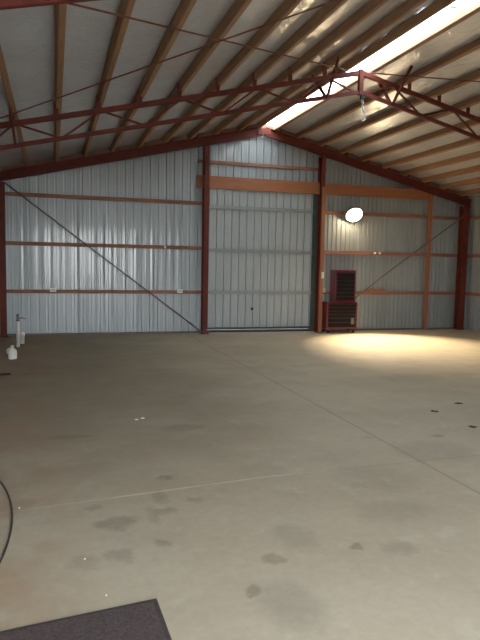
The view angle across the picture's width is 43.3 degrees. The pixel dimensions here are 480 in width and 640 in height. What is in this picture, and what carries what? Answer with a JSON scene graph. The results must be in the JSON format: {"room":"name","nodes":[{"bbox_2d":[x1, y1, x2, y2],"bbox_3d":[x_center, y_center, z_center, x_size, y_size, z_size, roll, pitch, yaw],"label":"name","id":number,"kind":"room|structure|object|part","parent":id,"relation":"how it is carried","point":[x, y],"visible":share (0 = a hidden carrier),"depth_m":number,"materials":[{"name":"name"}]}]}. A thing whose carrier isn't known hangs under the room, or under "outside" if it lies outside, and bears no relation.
{"room":"farm building","nodes":[
{"label":"farm building","id":0,"kind":"room"},
{"bbox_2d":[0,0,435,166],"bbox_3d":[-0.291,-3.301,6.475,6.259,1.539,15.901,-1,5,-17],"label":"ceiling","id":1,"kind":"structure","parent":0,"point":[27,35],"depth_m":7.78,"materials":[{"name":"silver metal"}]},
{"bbox_2d":[0,45,29,165],"bbox_3d":[-2.358,-2.680,5.840,0.096,0.136,15.390,-1,5,-17],"label":"roof purlin","id":2,"kind":"structure","parent":1,"relation":"attached to","point":[3,71],"depth_m":7.52,"materials":[{"name":"brown wood"}]},
{"bbox_2d":[54,4,66,161],"bbox_3d":[-1.788,-2.827,6.002,0.096,0.136,15.390,-1,5,-17],"label":"roof purlin","id":3,"kind":"structure","parent":1,"relation":"attached to","point":[60,9],"depth_m":6.61,"materials":[{"name":"brown wood"}]},
{"bbox_2d":[82,0,135,156],"bbox_3d":[-1.217,-2.974,6.163,0.096,0.136,15.390,-1,5,-17],"label":"roof purlin","id":4,"kind":"structure","parent":1,"relation":"attached to","point":[126,7],"depth_m":6.88,"materials":[{"name":"brown wood"}]},
{"bbox_2d":[109,0,196,151],"bbox_3d":[-0.647,-3.121,6.325,0.096,0.136,15.390,-1,5,-17],"label":"roof purlin","id":5,"kind":"structure","parent":1,"relation":"attached to","point":[185,7],"depth_m":7.21,"materials":[{"name":"brown wood"}]},
{"bbox_2d":[136,0,251,147],"bbox_3d":[-0.076,-3.268,6.486,0.096,0.136,15.390,-1,5,-17],"label":"roof purlin","id":6,"kind":"structure","parent":1,"relation":"attached to","point":[236,10],"depth_m":7.60,"materials":[{"name":"brown wood"}]},
{"bbox_2d":[162,0,301,142],"bbox_3d":[0.494,-3.415,6.648,0.096,0.136,15.390,-1,5,-17],"label":"roof purlin","id":7,"kind":"structure","parent":1,"relation":"attached to","point":[287,6],"depth_m":8.00,"materials":[{"name":"brown wood"}]},
{"bbox_2d":[187,0,347,138],"bbox_3d":[1.065,-3.562,6.809,0.096,0.136,15.390,-1,5,-17],"label":"roof purlin","id":8,"kind":"structure","parent":1,"relation":"attached to","point":[326,11],"depth_m":8.27,"materials":[{"name":"brown wood"}]},
{"bbox_2d":[212,0,388,134],"bbox_3d":[1.635,-3.709,6.971,0.096,0.136,15.390,-1,5,-17],"label":"roof purlin","id":9,"kind":"structure","parent":1,"relation":"attached to","point":[371,6],"depth_m":8.55,"materials":[{"name":"brown wood"}]},
{"bbox_3d":[-2.929,-2.533,5.679,0.097,0.136,15.390,-1,5,-17],"label":"roof purlin","id":10,"kind":"structure","parent":1,"relation":"attached to","visible":0},
{"bbox_2d":[69,3,348,70],"bbox_3d":[-0.237,-3.199,6.895,0.020,1.400,7.591,4,6,32],"label":"brace","id":11,"kind":"object","parent":10,"relation":"attached to","point":[73,4],"visible":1,"depth_m":6.34,"materials":[{"name":"brown metal"}]},
{"bbox_2d":[1,124,463,333],"bbox_3d":[0.469,-2.240,14.914,12.030,5.130,0.036,-1,5,-17],"label":"wall","id":12,"kind":"structure","parent":0,"point":[169,175],"depth_m":14.26,"materials":[{"name":"grey metal"}]},
{"bbox_2d":[7,331,199,335],"bbox_3d":[-3.099,0.307,14.020,4.640,0.045,0.045,-1,5,-17],"label":"baseboard","id":13,"kind":"structure","parent":12,"relation":"attached to","point":[153,332],"depth_m":13.99,"materials":[{"name":"metal"}]},
{"bbox_2d":[5,192,201,204],"bbox_3d":[-3.068,-2.756,13.726,4.520,0.085,0.050,-1,5,-17],"label":"beam","id":14,"kind":"structure","parent":12,"relation":"attached to","point":[42,195],"depth_m":13.69,"materials":[{"name":"brown wood"}]},
{"bbox_2d":[6,241,201,249],"bbox_3d":[-3.088,-1.701,13.822,4.520,0.085,0.050,-1,5,-17],"label":"beam","id":15,"kind":"structure","parent":12,"relation":"attached to","point":[7,242],"depth_m":13.78,"materials":[{"name":"brown wood"}]},
{"bbox_2d":[7,289,200,293],"bbox_3d":[-3.107,-0.650,13.917,4.520,0.085,0.050,-1,5,-17],"label":"beam","id":16,"kind":"structure","parent":12,"relation":"attached to","point":[8,290],"depth_m":13.89,"materials":[{"name":"brown wood"}]},
{"bbox_2d":[0,124,256,170],"bbox_3d":[-2.361,-3.944,13.842,6.020,1.605,0.043,-1,5,-17],"label":"trim","id":17,"kind":"structure","parent":12,"relation":"attached to","point":[62,158],"depth_m":13.65,"materials":[{"name":"brown metal"}]},
{"bbox_2d":[207,328,309,332],"bbox_3d":[0.498,0.259,15.183,2.860,0.066,0.100,-1,5,-17],"label":"door sill","id":18,"kind":"structure","parent":12,"relation":"attached to","point":[305,329],"depth_m":15.11,"materials":[{"name":"black metal"}]},
{"bbox_2d":[208,188,312,329],"bbox_3d":[0.496,-1.538,14.930,2.760,3.550,0.083,-1,5,-17],"label":"door","id":19,"kind":"structure","parent":12,"relation":"in","point":[260,242],"depth_m":14.94,"materials":[{"name":"grey metal"}]},
{"bbox_3d":[0.467,0.200,15.078,2.740,0.050,0.050,-1,5,-17],"label":"rail","id":20,"kind":"part","parent":19,"relation":"part of","materials":[{"name":"grey metal"}]},
{"bbox_3d":[0.483,-0.681,14.999,2.740,0.085,0.050,-1,5,-17],"label":"rail","id":21,"kind":"part","parent":19,"relation":"part of","materials":[{"name":"grey metal"}]},
{"bbox_3d":[0.502,-1.692,14.907,2.740,0.085,0.050,-1,5,-17],"label":"rail","id":22,"kind":"part","parent":19,"relation":"part of","materials":[{"name":"grey metal"}]},
{"bbox_3d":[0.521,-2.717,14.814,2.740,0.085,0.050,-1,5,-17],"label":"rail","id":23,"kind":"part","parent":19,"relation":"part of","materials":[{"name":"grey metal"}]},
{"bbox_2d":[197,159,326,170],"bbox_3d":[0.583,-3.765,14.753,3.320,0.070,0.050,-1,5,-17],"label":"beam","id":24,"kind":"structure","parent":12,"relation":"attached to","point":[199,160],"depth_m":14.70,"materials":[{"name":"brown wood"}]},
{"bbox_2d":[309,194,317,330],"bbox_3d":[1.856,-1.496,15.359,0.100,3.580,0.090,-1,5,-17],"label":"door frame","id":25,"kind":"structure","parent":12,"relation":"attached to","point":[315,196],"depth_m":15.32,"materials":[{"name":"metal"}]},
{"bbox_2d":[262,124,468,197],"bbox_3d":[3.389,-3.998,15.607,6.010,1.602,0.043,-1,5,-17],"label":"trim","id":26,"kind":"structure","parent":12,"relation":"attached to","point":[265,125],"depth_m":15.41,"materials":[{"name":"metal"}]},
{"bbox_2d":[324,327,453,330],"bbox_3d":[4.047,0.242,16.214,4.470,0.045,0.045,-1,5,-17],"label":"baseboard","id":27,"kind":"structure","parent":12,"relation":"attached to","point":[434,327],"depth_m":16.18,"materials":[{"name":"metal"}]},
{"bbox_2d":[323,291,454,294],"bbox_3d":[4.084,-0.721,16.125,4.375,0.085,0.050,-1,5,-17],"label":"beam","id":28,"kind":"structure","parent":12,"relation":"attached to","point":[326,292],"depth_m":16.19,"materials":[{"name":"brown wood"}]},
{"bbox_2d":[365,289,384,292],"bbox_3d":[3.551,-0.766,15.908,0.580,0.090,0.039,-1,5,-17],"label":"block","id":29,"kind":"object","parent":28,"relation":"attached to","point":[367,290],"visible":1,"depth_m":15.89,"materials":[{"name":"orange wood"}]},
{"bbox_2d":[324,250,456,256],"bbox_3d":[4.103,-1.751,16.031,4.375,0.085,0.050,-1,5,-17],"label":"beam","id":30,"kind":"structure","parent":12,"relation":"attached to","point":[325,251],"depth_m":15.95,"materials":[{"name":"brown wood"}]},
{"bbox_2d":[325,210,458,219],"bbox_3d":[4.122,-2.752,15.941,4.375,0.085,0.050,-1,5,-17],"label":"beam","id":31,"kind":"structure","parent":12,"relation":"attached to","point":[326,211],"depth_m":15.92,"materials":[{"name":"brown wood"}]},
{"bbox_2d":[0,329,479,639],"bbox_3d":[2.713,1.086,7.702,12.270,0.150,15.870,-1,5,-17],"label":"floor","id":32,"kind":"structure","parent":0,"point":[284,485],"depth_m":4.63,"materials":[{"name":"concrete"}]},
{"bbox_2d":[0,181,8,336],"bbox_3d":[-5.136,-1.294,13.077,0.190,3.327,0.258,-1,5,-17],"label":"steel column","id":33,"kind":"structure","parent":32,"relation":"on","point":[3,288],"depth_m":13.02,"materials":[{"name":"red metal"}]},
{"bbox_2d":[4,182,201,332],"bbox_3d":[-2.955,-1.313,13.674,4.419,3.326,0.032,-1,5,-17],"label":"brace","id":34,"kind":"object","parent":33,"relation":"attached to","point":[4,182],"visible":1,"depth_m":13.59,"materials":[{"name":"metal"}]},
{"bbox_2d":[0,127,263,180],"bbox_3d":[-2.322,-3.791,13.704,6.017,1.627,0.075,-1,5,-17],"label":"rafter","id":35,"kind":"object","parent":33,"relation":"on","point":[119,155],"visible":0.91,"depth_m":13.65,"materials":[{"name":"red metal"}]},
{"bbox_2d":[258,128,270,134],"bbox_3d":[0.586,-4.519,14.484,0.320,0.140,0.010,-1,5,-17],"label":"plate","id":36,"kind":"object","parent":35,"relation":"attached to","point":[266,131],"visible":1,"depth_m":14.48,"materials":[{"name":"red metal"}]},
{"bbox_2d":[256,0,456,127],"bbox_3d":[2.691,-3.982,7.270,0.096,0.136,15.390,-1,5,-17],"label":"purlin","id":37,"kind":"structure","parent":35,"relation":"attached to","point":[437,6],"depth_m":9.08,"materials":[{"name":"brown wood"}]},
{"bbox_2d":[0,481,12,562],"bbox_3d":[-1.795,1.288,3.617,0.813,0.013,3.211,-1,5,-17],"label":"cable","id":38,"kind":"object","parent":32,"relation":"on","point":[2,484],"visible":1,"depth_m":3.78,"materials":[{"name":"rubber"}]},
{"bbox_2d":[6,345,16,359],"bbox_3d":[-3.843,0.543,10.217,0.147,0.234,0.147,3,6,21],"label":"plastic jug","id":39,"kind":"object","parent":32,"relation":"on","point":[12,352],"visible":1,"depth_m":10.17,"materials":[{"name":"white plastic"}]},
{"bbox_2d":[16,314,25,346],"bbox_3d":[-4.221,0.204,11.655,0.180,0.635,0.072,-1,5,-17],"label":"drain pipe","id":40,"kind":"object","parent":32,"relation":"on","point":[17,315],"visible":1,"depth_m":11.62,"materials":[{"name":"white plastic"}]},
{"bbox_2d":[20,332,24,343],"bbox_3d":[-4.372,0.357,12.138,0.110,0.236,0.110,-1,5,-17],"label":"pipe stub","id":41,"kind":"object","parent":32,"relation":"on","point":[22,334],"visible":0.9,"depth_m":12.10,"materials":[{"name":"white plastic"}]},
{"bbox_2d":[0,0,98,9],"bbox_3d":[3.363,-1.253,5.517,12.010,4.926,1.036,-1,5,-17],"label":"roof truss","id":42,"kind":"object","parent":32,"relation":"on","point":[4,4],"visible":1,"depth_m":3.96,"materials":[{"name":"red metal"}]},
{"bbox_2d":[0,598,171,639],"bbox_3d":[-0.868,1.425,2.316,1.376,0.012,0.847,-1,6,-24],"label":"floor mat","id":43,"kind":"object","parent":32,"relation":"on","point":[143,620],"visible":1,"depth_m":2.73,"materials":[{"name":"grey carpet"}]},
{"bbox_2d":[199,145,209,333],"bbox_3d":[-0.824,-1.872,14.349,0.180,4.410,0.258,-1,5,-17],"label":"steel column","id":44,"kind":"structure","parent":32,"relation":"on","point":[206,150],"depth_m":14.29,"materials":[{"name":"red metal"}]},
{"bbox_2d":[197,175,319,193],"bbox_3d":[0.512,-3.287,14.726,3.200,0.290,0.043,-1,5,-17],"label":"header beam","id":45,"kind":"structure","parent":44,"relation":"attached to","point":[216,182],"depth_m":14.70,"materials":[{"name":"brown wood"}]},
{"bbox_2d":[0,56,479,150],"bbox_3d":[1.936,-1.699,10.152,12.010,4.926,1.036,-1,5,-17],"label":"roof truss","id":46,"kind":"object","parent":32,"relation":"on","point":[361,74],"visible":0.92,"depth_m":9.38,"materials":[{"name":"red metal"}]},
{"bbox_2d":[0,0,338,118],"bbox_3d":[-0.245,-3.186,6.921,7.558,1.400,0.020,3,6,23],"label":"brace","id":47,"kind":"object","parent":46,"relation":"attached to","point":[324,4],"visible":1,"depth_m":7.12,"materials":[{"name":"brown metal"}]},
{"bbox_2d":[236,0,426,130],"bbox_3d":[2.205,-3.857,7.132,0.096,0.136,15.390,-1,5,-17],"label":"purlin","id":48,"kind":"structure","parent":46,"relation":"attached to","point":[407,6],"depth_m":8.85,"materials":[{"name":"brown wood"}]},
{"bbox_3d":[1.984,-3.909,9.948,0.075,0.405,0.075,-1,5,-17],"label":"apex post","id":49,"kind":"part","parent":46,"relation":"part of","materials":[{"name":"red metal"}]},
{"bbox_2d":[360,93,365,121],"bbox_3d":[2.033,-3.500,9.975,0.113,0.453,0.063,-1,5,-17],"label":"chain hoist","id":50,"kind":"object","parent":46,"relation":"hanging from","point":[362,95],"visible":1,"depth_m":9.96,"materials":[{"name":"silver metal"}]},
{"bbox_2d":[295,38,479,138],"bbox_3d":[3.647,-3.803,7.581,0.096,0.136,15.390,-1,5,-17],"label":"purlin","id":51,"kind":"structure","parent":46,"relation":"attached to","point":[474,45],"depth_m":10.09,"materials":[{"name":"brown wood"}]},
{"bbox_2d":[317,69,479,146],"bbox_3d":[4.212,-3.666,7.768,0.096,0.136,15.390,-1,5,-17],"label":"purlin","id":52,"kind":"structure","parent":46,"relation":"attached to","point":[475,75],"depth_m":11.39,"materials":[{"name":"brown wood"}]},
{"bbox_2d":[339,95,479,153],"bbox_3d":[4.777,-3.529,7.956,0.096,0.136,15.390,-1,5,-17],"label":"purlin","id":53,"kind":"structure","parent":46,"relation":"attached to","point":[475,100],"depth_m":12.31,"materials":[{"name":"brown wood"}]},
{"bbox_2d":[368,72,479,81],"bbox_3d":[5.546,-3.251,8.671,7.591,1.400,0.020,3,6,23],"label":"brace","id":54,"kind":"object","parent":46,"relation":"attached to","point":[368,72],"visible":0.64,"depth_m":9.72,"materials":[{"name":"brown metal"}]},
{"bbox_2d":[419,165,479,182],"bbox_3d":[7.038,-2.982,8.704,0.096,0.136,15.390,-1,5,-17],"label":"purlin","id":55,"kind":"structure","parent":46,"relation":"attached to","point":[476,168],"depth_m":14.73,"materials":[{"name":"brown wood"}]},
{"bbox_2d":[313,156,325,331],"bbox_3d":[2.005,-1.881,15.219,0.170,4.376,0.258,-1,5,-17],"label":"steel column","id":56,"kind":"structure","parent":32,"relation":"on","point":[322,160],"depth_m":15.21,"materials":[{"name":"red metal"}]},
{"bbox_2d":[325,183,428,199],"bbox_3d":[3.607,-3.316,15.682,3.240,0.270,0.033,-1,5,-17],"label":"header beam","id":57,"kind":"structure","parent":56,"relation":"attached to","point":[331,189],"depth_m":15.63,"materials":[{"name":"brown wood"}]},
{"bbox_2d":[318,187,325,331],"bbox_3d":[2.047,-1.493,15.137,0.095,3.620,0.045,-1,5,-17],"label":"timber post","id":58,"kind":"object","parent":32,"relation":"on","point":[323,203],"visible":1,"depth_m":15.11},
{"bbox_2d":[322,301,356,332],"bbox_3d":[2.534,-0.073,15.365,0.895,0.770,0.426,-1,5,-17],"label":"tool cabinet","id":59,"kind":"object","parent":32,"relation":"on","point":[335,315],"visible":0.98,"depth_m":15.17,"materials":[{"name":"red metal"}]},
{"bbox_3d":[2.559,-0.101,15.181,0.745,0.082,0.023,-1,5,-17],"label":"drawer","id":60,"kind":"part","parent":59,"relation":"part of","materials":[{"name":"black metal"}]},
{"bbox_3d":[2.557,-0.004,15.190,0.745,0.097,0.023,-1,5,-17],"label":"drawer","id":61,"kind":"part","parent":59,"relation":"part of","materials":[{"name":"black metal"}]},
{"bbox_3d":[2.555,0.115,15.201,0.745,0.127,0.023,-1,5,-17],"label":"drawer","id":62,"kind":"part","parent":59,"relation":"part of","materials":[{"name":"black metal"}]},
{"bbox_3d":[2.562,-0.276,15.165,0.745,0.082,0.023,-1,5,-17],"label":"drawer","id":63,"kind":"part","parent":59,"relation":"part of","materials":[{"name":"black metal"}]},
{"bbox_3d":[2.560,-0.188,15.173,0.745,0.077,0.023,-1,5,-17],"label":"drawer","id":64,"kind":"part","parent":59,"relation":"part of","materials":[{"name":"black metal"}]},
{"bbox_3d":[2.564,-0.366,15.157,0.745,0.084,0.023,-1,5,-17],"label":"drawer","id":65,"kind":"part","parent":59,"relation":"part of","materials":[{"name":"black metal"}]},
{"bbox_2d":[330,270,355,301],"bbox_3d":[2.616,-0.864,15.364,0.575,0.803,0.330,-1,5,-17],"label":"tool chest","id":66,"kind":"object","parent":59,"relation":"on","point":[342,282],"visible":1,"depth_m":15.23,"materials":[{"name":"red metal"}]},
{"bbox_3d":[2.656,-0.846,15.234,0.495,0.093,0.023,-1,5,-17],"label":"drawer","id":67,"kind":"part","parent":66,"relation":"part of","materials":[{"name":"black metal"}]},
{"bbox_3d":[2.654,-0.747,15.243,0.495,0.093,0.023,-1,5,-17],"label":"drawer","id":68,"kind":"part","parent":66,"relation":"part of","materials":[{"name":"black metal"}]},
{"bbox_3d":[2.652,-0.649,15.252,0.495,0.093,0.023,-1,5,-17],"label":"drawer","id":69,"kind":"part","parent":66,"relation":"part of","materials":[{"name":"black metal"}]},
{"bbox_3d":[2.650,-0.550,15.261,0.495,0.093,0.023,-1,5,-17],"label":"drawer","id":70,"kind":"part","parent":66,"relation":"part of","materials":[{"name":"black metal"}]},
{"bbox_3d":[2.658,-0.945,15.225,0.495,0.093,0.023,-1,5,-17],"label":"drawer","id":71,"kind":"part","parent":66,"relation":"part of","materials":[{"name":"black metal"}]},
{"bbox_3d":[2.662,-1.142,15.207,0.495,0.093,0.023,-1,5,-17],"label":"drawer","id":72,"kind":"part","parent":66,"relation":"part of","materials":[{"name":"black metal"}]},
{"bbox_3d":[2.660,-1.043,15.216,0.495,0.093,0.023,-1,5,-17],"label":"drawer","id":73,"kind":"part","parent":66,"relation":"part of","materials":[{"name":"black metal"}]},
{"bbox_2d":[422,194,432,329],"bbox_3d":[5.052,-1.588,16.257,0.130,3.720,0.034,-1,5,-17],"label":"timber post","id":74,"kind":"object","parent":32,"relation":"on","point":[430,198],"visible":1,"depth_m":16.25,"materials":[{"name":"brown wood"}]},
{"bbox_2d":[453,206,469,329],"bbox_3d":[6.049,-1.407,16.510,0.230,3.350,0.258,-1,5,-17],"label":"steel column","id":75,"kind":"structure","parent":32,"relation":"on","point":[464,211],"depth_m":16.48,"materials":[{"name":"red metal"}]},
{"bbox_2d":[264,127,471,205],"bbox_3d":[3.437,-3.845,15.472,6.007,1.625,0.075,-1,5,-17],"label":"rafter","id":76,"kind":"object","parent":75,"relation":"on","point":[276,135],"visible":0.84,"depth_m":15.42,"materials":[{"name":"red metal"}]},
{"bbox_2d":[273,0,479,130],"bbox_3d":[3.082,-3.940,7.394,0.096,0.136,15.390,-1,5,-17],"label":"skylight","id":77,"kind":"structure","parent":76,"relation":"attached to","point":[474,8],"depth_m":9.22,"materials":[{"name":"white plastic"}]},
{"bbox_2d":[355,216,463,297],"bbox_3d":[4.056,-1.345,15.916,4.101,2.966,0.061,0,5,-15],"label":"brace","id":78,"kind":"object","parent":75,"relation":"attached to","point":[462,216],"visible":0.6,"depth_m":15.99,"materials":[{"name":"metal"}]},
{"bbox_2d":[344,208,362,221],"bbox_3d":[2.903,-2.672,15.371,0.484,0.330,0.306,-1,5,-17],"label":"floodlight","id":79,"kind":"object","parent":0,"point":[354,214],"visible":1,"depth_m":15.31,"materials":[{"name":"metal"}]},
{"bbox_3d":[2.905,-2.668,15.362,0.394,0.309,0.279,-1,5,-17],"label":"lamp glass","id":80,"kind":"part","parent":79,"relation":"part of","materials":[{"name":"white glass"}]},
{"bbox_2d":[281,12,479,195],"bbox_3d":[5.939,-3.329,8.391,5.998,1.476,15.901,-1,5,-17],"label":"ceiling","id":81,"kind":"structure","parent":0,"point":[467,31],"depth_m":12.20,"materials":[{"name":"silver metal"}]},
{"bbox_2d":[359,116,479,160],"bbox_3d":[5.342,-3.392,8.143,0.096,0.136,15.390,-1,5,-17],"label":"purlin","id":82,"kind":"structure","parent":81,"relation":"attached to","point":[445,131],"depth_m":12.99,"materials":[{"name":"brown wood"}]},
{"bbox_2d":[380,135,479,168],"bbox_3d":[5.907,-3.256,8.330,0.096,0.136,15.390,-1,5,-17],"label":"purlin","id":83,"kind":"structure","parent":81,"relation":"attached to","point":[468,141],"depth_m":13.50,"materials":[{"name":"brown wood"}]},
{"bbox_2d":[400,151,479,175],"bbox_3d":[6.472,-3.119,8.517,0.096,0.136,15.390,-1,5,-17],"label":"purlin","id":84,"kind":"structure","parent":81,"relation":"attached to","point":[474,155],"depth_m":14.09,"materials":[{"name":"brown wood"}]},
{"bbox_2d":[438,177,479,189],"bbox_3d":[7.603,-2.845,8.892,0.096,0.136,15.390,-1,5,-17],"label":"purlin","id":85,"kind":"structure","parent":81,"relation":"attached to","point":[473,180],"depth_m":15.32,"materials":[{"name":"brown wood"}]},
{"bbox_2d":[457,188,479,195],"bbox_3d":[8.168,-2.708,9.079,0.096,0.136,15.390,-1,5,-17],"label":"purlin","id":86,"kind":"structure","parent":81,"relation":"attached to","point":[476,190],"depth_m":15.91,"materials":[{"name":"brown wood"}]},
{"bbox_3d":[2.901,-4.070,7.384,0.430,0.086,15.900,-1,5,-17],"label":"window","id":87,"kind":"structure","parent":81,"relation":"attached to","visible":0},
{"bbox_2d":[447,5,457,8],"bbox_3d":[2.800,-4.128,7.979,0.146,0.045,0.077,5,6,35],"label":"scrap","id":88,"kind":"object","parent":87,"relation":"on","point":[449,6],"visible":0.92,"depth_m":7.99,"materials":[{"name":"white"}]},
{"bbox_2d":[463,194,479,331],"bbox_3d":[8.485,-0.860,9.386,0.032,3.678,15.450,-1,5,-17],"label":"wall","id":89,"kind":"structure","parent":0,"point":[472,303],"depth_m":16.38,"materials":[{"name":"grey metal"}]},
{"bbox_2d":[465,292,479,295],"bbox_3d":[8.428,-0.035,9.448,0.050,0.085,15.250,-1,5,-17],"label":"beam","id":90,"kind":"structure","parent":89,"relation":"attached to","point":[466,293],"depth_m":16.36,"materials":[{"name":"brown wood"}]},
{"bbox_2d":[467,254,479,257],"bbox_3d":[8.447,-1.060,9.355,0.050,0.085,15.250,-1,5,-17],"label":"beam","id":91,"kind":"structure","parent":89,"relation":"attached to","point":[468,255],"depth_m":16.32,"materials":[{"name":"brown wood"}]},
{"bbox_2d":[469,216,479,219],"bbox_3d":[8.466,-2.066,9.264,0.050,0.085,15.250,-1,5,-17],"label":"beam","id":92,"kind":"structure","parent":89,"relation":"attached to","point":[474,217],"depth_m":16.23,"materials":[{"name":"brown wood"}]}
]}

